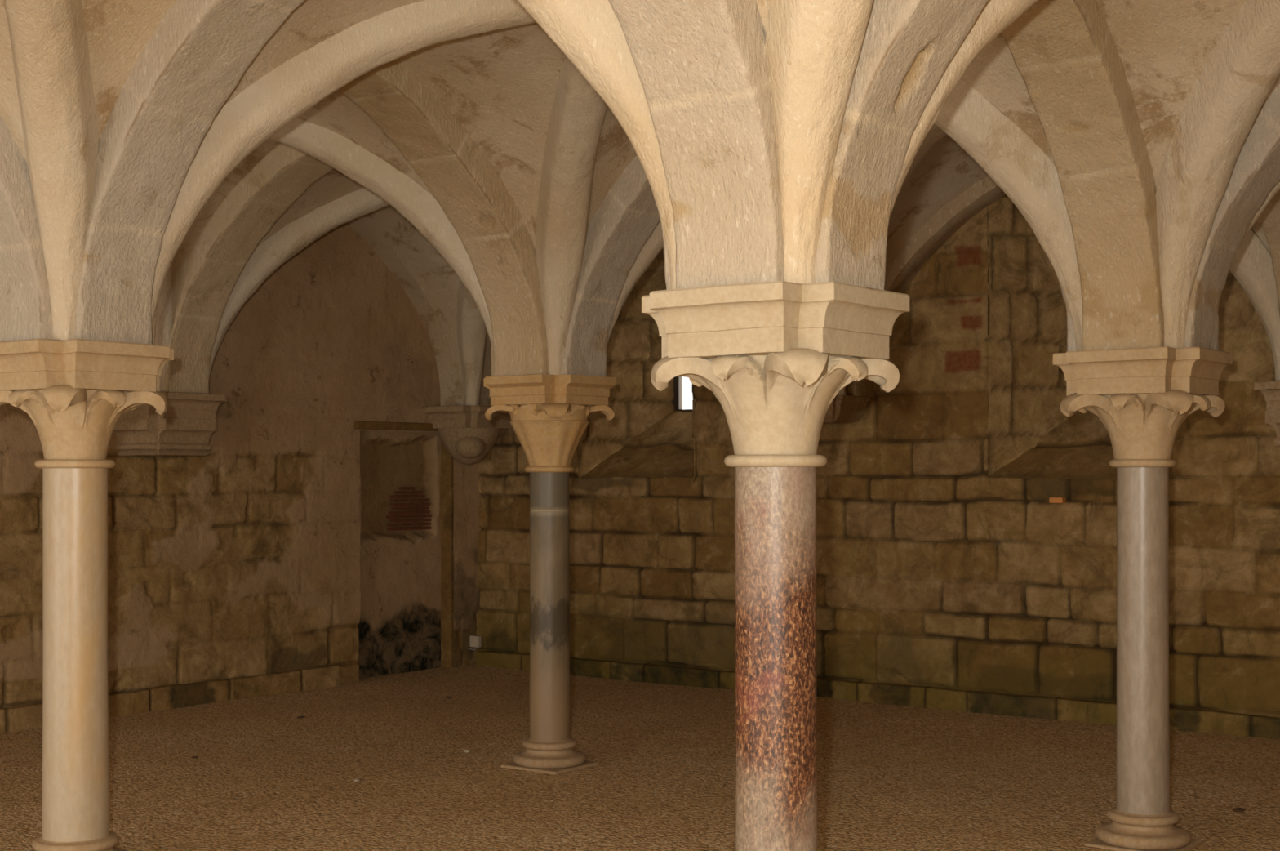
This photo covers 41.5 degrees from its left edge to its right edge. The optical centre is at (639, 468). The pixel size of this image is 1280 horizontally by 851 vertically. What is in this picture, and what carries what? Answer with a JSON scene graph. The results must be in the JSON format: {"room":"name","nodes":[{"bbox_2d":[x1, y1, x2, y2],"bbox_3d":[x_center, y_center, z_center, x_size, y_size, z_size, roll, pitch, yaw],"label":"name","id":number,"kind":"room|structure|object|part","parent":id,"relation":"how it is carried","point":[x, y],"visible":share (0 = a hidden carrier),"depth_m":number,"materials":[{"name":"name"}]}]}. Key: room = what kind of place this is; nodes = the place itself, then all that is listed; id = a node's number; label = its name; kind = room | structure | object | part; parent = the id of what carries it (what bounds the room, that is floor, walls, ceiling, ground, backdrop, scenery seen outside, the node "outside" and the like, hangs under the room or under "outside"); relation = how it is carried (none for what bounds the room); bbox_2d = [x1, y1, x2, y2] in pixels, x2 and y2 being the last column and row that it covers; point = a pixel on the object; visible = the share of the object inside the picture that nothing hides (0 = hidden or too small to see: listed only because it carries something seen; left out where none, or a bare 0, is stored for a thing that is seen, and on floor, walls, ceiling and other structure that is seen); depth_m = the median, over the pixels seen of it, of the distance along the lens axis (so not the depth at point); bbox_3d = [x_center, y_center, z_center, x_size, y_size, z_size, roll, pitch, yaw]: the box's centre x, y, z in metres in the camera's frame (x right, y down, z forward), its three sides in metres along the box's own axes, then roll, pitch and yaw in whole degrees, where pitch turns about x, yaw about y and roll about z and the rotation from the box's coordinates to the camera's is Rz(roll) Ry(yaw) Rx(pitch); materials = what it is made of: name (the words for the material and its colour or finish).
{"room":"vaulted stone crypt","nodes":[
{"label":"vaulted stone crypt","id":0,"kind":"room"},
{"bbox_2d":[0,222,481,707],"bbox_3d":[-5.041,-0.368,8.770,0.078,4.250,12.610,0,0,36],"label":"wall","id":1,"kind":"structure","parent":0,"point":[241,558],"depth_m":11.97,"materials":[{"name":"brown stone"}]},
{"bbox_2d":[0,664,339,733],"bbox_3d":[-5.460,1.578,8.130,0.086,0.259,10.880,0,0,36],"label":"baseboard","id":2,"kind":"structure","parent":1,"relation":"attached to","point":[26,717],"depth_m":11.45,"materials":[{"name":"brown stone"}]},
{"bbox_2d":[112,391,226,455],"bbox_3d":[-3.122,-0.290,11.052,0.660,0.403,0.660,0,0,36],"label":"wall bracket","id":3,"kind":"object","parent":1,"relation":"attached to","point":[187,425],"visible":0.77,"depth_m":10.86,"materials":[{"name":"stone"}]},
{"bbox_2d":[346,421,460,678],"bbox_3d":[-1.904,0.654,13.222,0.315,2.100,1.240,0,0,36],"label":"door","id":4,"kind":"structure","parent":1,"relation":"in","point":[406,624],"depth_m":13.36,"materials":[{"name":"brown stone"}]},
{"bbox_2d":[0,664,1279,850],"bbox_3d":[0.425,1.602,4.891,13.850,0.021,13.000,0,0,36],"label":"floor","id":5,"kind":"structure","parent":0,"point":[263,776],"depth_m":8.81,"materials":[{"name":"brown gravel"}]},
{"bbox_2d":[0,337,173,850],"bbox_3d":[-2.248,0.596,6.721,0.626,2.176,0.626,0,0,36],"label":"stone column","id":6,"kind":"structure","parent":5,"relation":"on","point":[75,393],"depth_m":6.61,"materials":[{"name":"beige stone"}]},
{"bbox_2d":[0,116,52,341],"bbox_3d":[-3.129,-1.296,5.521,0.350,1.613,2.962,0,0,36],"label":"arch","id":7,"kind":"object","parent":6,"relation":"on","point":[25,313],"visible":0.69,"depth_m":6.41,"materials":[{"name":"stone"}]},
{"bbox_2d":[4,0,97,340],"bbox_3d":[-1.812,-1.267,4.555,0.282,1.551,4.021,0,0,-11],"label":"rib","id":8,"kind":"object","parent":6,"relation":"on","point":[49,42],"visible":0.98,"depth_m":6.14,"materials":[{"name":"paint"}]},
{"bbox_3d":[-2.247,1.526,6.721,0.426,0.144,0.426,0,0,36],"label":"moulding","id":9,"kind":"part","parent":6,"relation":"part of","materials":[{"name":"stone"}]},
{"bbox_2d":[154,250,179,391],"bbox_3d":[-2.687,-1.265,8.885,0.278,1.549,4.002,0,0,-11],"label":"rib","id":10,"kind":"object","parent":6,"relation":"on","point":[167,298],"visible":0.05,"depth_m":10.64,"materials":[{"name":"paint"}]},
{"bbox_2d":[151,59,548,376],"bbox_3d":[-1.370,-1.297,7.925,0.348,1.611,2.966,0,0,36],"label":"arch","id":11,"kind":"object","parent":6,"relation":"on","point":[496,239],"visible":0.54,"depth_m":8.56,"materials":[{"name":"stone"}]},
{"bbox_2d":[74,0,670,344],"bbox_3d":[-0.933,-1.323,5.759,3.246,1.662,0.348,0,0,36],"label":"arch","id":12,"kind":"object","parent":6,"relation":"on","point":[199,52],"visible":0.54,"depth_m":6.36,"materials":[{"name":"stone"}]},
{"bbox_2d":[151,0,1082,351],"bbox_3d":[-0.057,-1.272,6.958,4.018,1.558,0.276,0,0,-6],"label":"rib","id":13,"kind":"object","parent":6,"relation":"on","point":[1012,160],"visible":0.67,"depth_m":6.78,"materials":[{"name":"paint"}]},
{"bbox_2d":[353,777,359,782],"bbox_3d":[-1.452,1.595,8.656,0.032,0.023,0.054,0,0,-17],"label":"pebble","id":14,"kind":"object","parent":5,"relation":"on","point":[356,780],"visible":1,"depth_m":8.64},
{"bbox_2d":[484,373,615,773],"bbox_3d":[-0.488,0.594,9.127,0.600,2.177,0.600,0,0,36],"label":"stone column","id":15,"kind":"structure","parent":5,"relation":"on","point":[549,414],"depth_m":9.02,"materials":[{"name":"stone"}]},
{"bbox_2d":[163,142,493,393],"bbox_3d":[-1.807,-1.322,10.089,3.243,1.661,0.349,0,0,36],"label":"arch","id":16,"kind":"object","parent":15,"relation":"on","point":[210,274],"visible":0.38,"depth_m":10.62,"materials":[{"name":"stone"}]},
{"bbox_2d":[268,117,493,349],"bbox_3d":[-2.687,-1.267,8.888,4.024,1.554,0.280,0,0,-6],"label":"rib","id":17,"kind":"object","parent":15,"relation":"on","point":[408,197],"visible":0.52,"depth_m":8.93,"materials":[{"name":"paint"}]},
{"bbox_2d":[456,278,488,405],"bbox_3d":[-0.927,-1.269,11.295,0.277,1.553,4.020,0,0,-11],"label":"rib","id":18,"kind":"object","parent":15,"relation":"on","point":[472,332],"visible":0.14,"depth_m":13.05,"materials":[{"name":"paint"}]},
{"bbox_3d":[-0.487,1.524,9.127,0.396,0.144,0.396,0,0,36],"label":"moulding","id":19,"kind":"part","parent":15,"relation":"part of","materials":[{"name":"stone"}]},
{"bbox_2d":[535,56,607,374],"bbox_3d":[-0.053,-1.269,6.960,0.279,1.552,4.012,0,0,-12],"label":"rib","id":20,"kind":"object","parent":15,"relation":"on","point":[578,113],"visible":0.44,"depth_m":8.42,"materials":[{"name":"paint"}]},
{"bbox_2d":[563,155,1076,376],"bbox_3d":[0.825,-1.325,8.163,3.246,1.662,0.353,0,0,36],"label":"arch","id":21,"kind":"object","parent":15,"relation":"on","point":[628,215],"visible":0.26,"depth_m":8.82,"materials":[{"name":"stone"}]},
{"bbox_2d":[607,123,1279,380],"bbox_3d":[1.703,-1.270,9.366,4.013,1.550,0.278,0,0,-6],"label":"rib","id":22,"kind":"object","parent":15,"relation":"on","point":[1251,265],"visible":0.29,"depth_m":9.46,"materials":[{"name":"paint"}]},
{"bbox_2d":[641,280,909,850],"bbox_3d":[0.386,0.593,4.796,0.626,2.177,0.626,0,0,36],"label":"stone column","id":23,"kind":"structure","parent":5,"relation":"on","point":[775,356],"depth_m":4.68,"materials":[{"name":"stone"}]},
{"bbox_2d":[517,0,675,288],"bbox_3d":[-1.808,-1.270,4.558,4.008,1.558,0.282,0,0,-6],"label":"rib","id":24,"kind":"object","parent":23,"relation":"on","point":[589,33],"visible":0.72,"depth_m":4.67,"materials":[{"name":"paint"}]},
{"bbox_2d":[608,0,784,288],"bbox_3d":[-0.495,-1.300,3.592,0.352,1.615,2.963,0,0,36],"label":"arch","id":25,"kind":"object","parent":23,"relation":"on","point":[701,65],"visible":0.85,"depth_m":4.49,"materials":[{"name":"stone"}]},
{"bbox_2d":[764,0,873,283],"bbox_3d":[0.821,-1.272,2.631,0.280,1.556,4.028,0,0,-11],"label":"rib","id":26,"kind":"object","parent":23,"relation":"on","point":[813,47],"visible":0.94,"depth_m":4.39,"materials":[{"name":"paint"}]},
{"bbox_2d":[814,0,988,289],"bbox_3d":[1.700,-1.326,3.833,3.245,1.662,0.346,0,0,36],"label":"arch","id":27,"kind":"object","parent":23,"relation":"on","point":[908,46],"visible":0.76,"depth_m":4.54,"materials":[{"name":"stone"}]},
{"bbox_2d":[889,0,1038,214],"bbox_3d":[2.584,-1.274,5.035,4.004,1.558,0.278,0,0,-6],"label":"rib","id":28,"kind":"object","parent":23,"relation":"on","point":[996,15],"visible":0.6,"depth_m":4.77,"materials":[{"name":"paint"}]},
{"bbox_2d":[1053,346,1232,850],"bbox_3d":[2.145,0.592,7.202,0.626,2.176,0.626,0,0,36],"label":"stone column","id":29,"kind":"structure","parent":5,"relation":"on","point":[1142,397],"depth_m":7.10,"materials":[{"name":"grey stone"}]},
{"bbox_2d":[836,130,948,395],"bbox_3d":[1.705,-1.271,9.368,0.279,1.552,4.001,0,0,-11],"label":"rib","id":30,"kind":"object","parent":29,"relation":"on","point":[931,139],"visible":0.09,"depth_m":9.81,"materials":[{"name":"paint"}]},
{"bbox_2d":[1000,0,1164,350],"bbox_3d":[1.262,-1.300,5.998,0.350,1.612,2.963,0,0,36],"label":"arch","id":31,"kind":"object","parent":29,"relation":"on","point":[1065,54],"visible":0.51,"depth_m":6.74,"materials":[{"name":"stone"}]},
{"bbox_3d":[2.146,1.522,7.202,0.393,0.144,0.393,0,0,36],"label":"moulding","id":32,"kind":"part","parent":29,"relation":"part of","materials":[{"name":"stone"}]},
{"bbox_2d":[1155,0,1279,347],"bbox_3d":[2.582,-1.271,5.031,0.279,1.552,4.004,0,0,-11],"label":"rib","id":33,"kind":"object","parent":29,"relation":"on","point":[1212,129],"visible":0.99,"depth_m":6.58,"materials":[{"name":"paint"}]},
{"bbox_2d":[1184,84,1279,350],"bbox_3d":[3.461,-1.328,6.240,3.247,1.664,0.355,0,0,36],"label":"arch","id":34,"kind":"object","parent":29,"relation":"on","point":[1255,172],"visible":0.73,"depth_m":6.89,"materials":[{"name":"stone"}]},
{"bbox_2d":[1231,180,1279,262],"bbox_3d":[4.342,-1.274,7.440,4.011,1.554,0.280,0,0,-6],"label":"rib","id":35,"kind":"object","parent":29,"relation":"on","point":[1276,188],"visible":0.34,"depth_m":7.17,"materials":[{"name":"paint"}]},
{"bbox_2d":[1259,190,1279,315],"bbox_3d":[3.023,-1.303,8.404,0.348,1.613,2.961,0,0,36],"label":"arch","id":36,"kind":"object","parent":29,"relation":"on","point":[1270,215],"visible":0.09,"depth_m":9.18,"materials":[{"name":"stone"}]},
{"bbox_2d":[1231,807,1245,812],"bbox_3d":[2.796,1.591,7.881,0.056,0.022,0.080,0,0,41],"label":"dry leaf","id":37,"kind":"object","parent":5,"relation":"on","point":[1236,809],"visible":1,"depth_m":7.86,"materials":[{"name":"brown plant"}]},
{"bbox_2d":[0,0,1279,405],"bbox_3d":[-0.048,-1.268,7.181,10.036,1.550,9.300,0,0,36],"label":"ceiling","id":38,"kind":"structure","parent":0,"point":[500,85],"depth_m":7.94,"materials":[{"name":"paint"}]},
{"bbox_2d":[208,187,390,380],"bbox_3d":[-0.923,-1.274,11.293,4.020,1.563,0.283,0,0,-6],"label":"rib","id":39,"kind":"object","parent":38,"relation":"attached to","point":[270,255],"visible":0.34,"depth_m":11.05,"materials":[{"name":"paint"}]},
{"bbox_2d":[475,207,1279,716],"bbox_3d":[4.151,-0.377,9.828,13.660,4.250,0.081,0,0,36],"label":"wall","id":40,"kind":"structure","parent":0,"point":[931,572],"depth_m":11.34,"materials":[{"name":"brown stone"}]},
{"bbox_2d":[424,405,511,465],"bbox_3d":[-1.363,-0.263,13.458,0.660,0.462,0.660,0,0,36],"label":"wall bracket","id":41,"kind":"object","parent":40,"relation":"attached to","point":[465,432],"visible":0.91,"depth_m":13.24,"materials":[{"name":"stone"}]},
{"bbox_2d":[468,635,481,649],"bbox_3d":[-1.368,1.470,13.748,0.164,0.229,0.061,0,0,24],"label":"junction box","id":42,"kind":"object","parent":40,"relation":"attached to","point":[475,641],"visible":1,"depth_m":13.71,"materials":[{"name":"white plastic"}]},
{"bbox_2d":[577,248,697,480],"bbox_3d":[0.183,-0.898,13.144,1.660,2.600,0.760,0,0,36],"label":"window","id":43,"kind":"structure","parent":40,"relation":"in","point":[650,433],"depth_m":13.26,"materials":[{"name":"brown stone"}]},
{"bbox_3d":[0.151,-0.201,13.100,1.060,0.539,0.650,0,0,36],"label":"sill","id":44,"kind":"part","parent":43,"relation":"part of","materials":[{"name":"brown stone"}]},
{"bbox_3d":[0.393,-0.703,13.325,0.315,0.590,0.040,0,0,36],"label":"frame","id":45,"kind":"part","parent":43,"relation":"part of","materials":[{"name":"white"}]},
{"bbox_2d":[822,394,870,423],"bbox_3d":[1.270,-0.404,11.532,0.480,0.183,0.480,0,0,36],"label":"wall bracket","id":46,"kind":"object","parent":40,"relation":"attached to","point":[843,408],"visible":0.44,"depth_m":11.36,"materials":[{"name":"stone"}]},
{"bbox_2d":[475,650,1279,738],"bbox_3d":[4.079,1.582,9.811,13.360,0.232,0.109,0,0,36],"label":"baseboard","id":47,"kind":"structure","parent":40,"relation":"attached to","point":[1218,722],"depth_m":11.29,"materials":[{"name":"brown stone"}]},
{"bbox_2d":[846,176,1005,397],"bbox_3d":[2.661,-1.273,10.691,3.010,1.554,0.314,0,0,36],"label":"rib","id":48,"kind":"object","parent":40,"relation":"attached to","point":[952,216],"visible":0.25,"depth_m":11.12,"materials":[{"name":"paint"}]},
{"bbox_2d":[984,194,1116,484],"bbox_3d":[2.976,-0.901,11.102,1.740,2.600,0.760,0,0,36],"label":"window","id":49,"kind":"structure","parent":40,"relation":"in","point":[1028,434],"depth_m":11.20,"materials":[{"name":"brown stone"}]},
{"bbox_3d":[2.944,-0.202,11.057,1.140,0.538,0.650,0,0,36],"label":"sill","id":50,"kind":"part","parent":49,"relation":"part of","materials":[{"name":"brown stone"}]},
{"bbox_2d":[1048,497,1066,502],"bbox_3d":[2.685,0.199,10.855,0.090,0.036,0.060,0,0,36],"label":"fragment","id":51,"kind":"object","parent":40,"relation":"attached to","point":[1051,500],"visible":1,"depth_m":10.83,"materials":[{"name":"orange ceramic"}]},
{"bbox_2d":[1253,380,1279,451],"bbox_3d":[3.903,-0.297,9.607,0.660,0.403,0.660,0,0,36],"label":"wall bracket","id":52,"kind":"object","parent":40,"relation":"attached to","point":[1270,389],"visible":1,"depth_m":9.57,"materials":[{"name":"stone"}]},
{"bbox_2d":[986,206,990,404],"bbox_3d":[4.406,-0.452,10.465,14.200,4.700,0.101,0,0,36],"label":"wall","id":53,"kind":"structure","parent":0,"point":[988,310],"depth_m":11.84,"materials":[{"name":"brown stone"}]}
]}

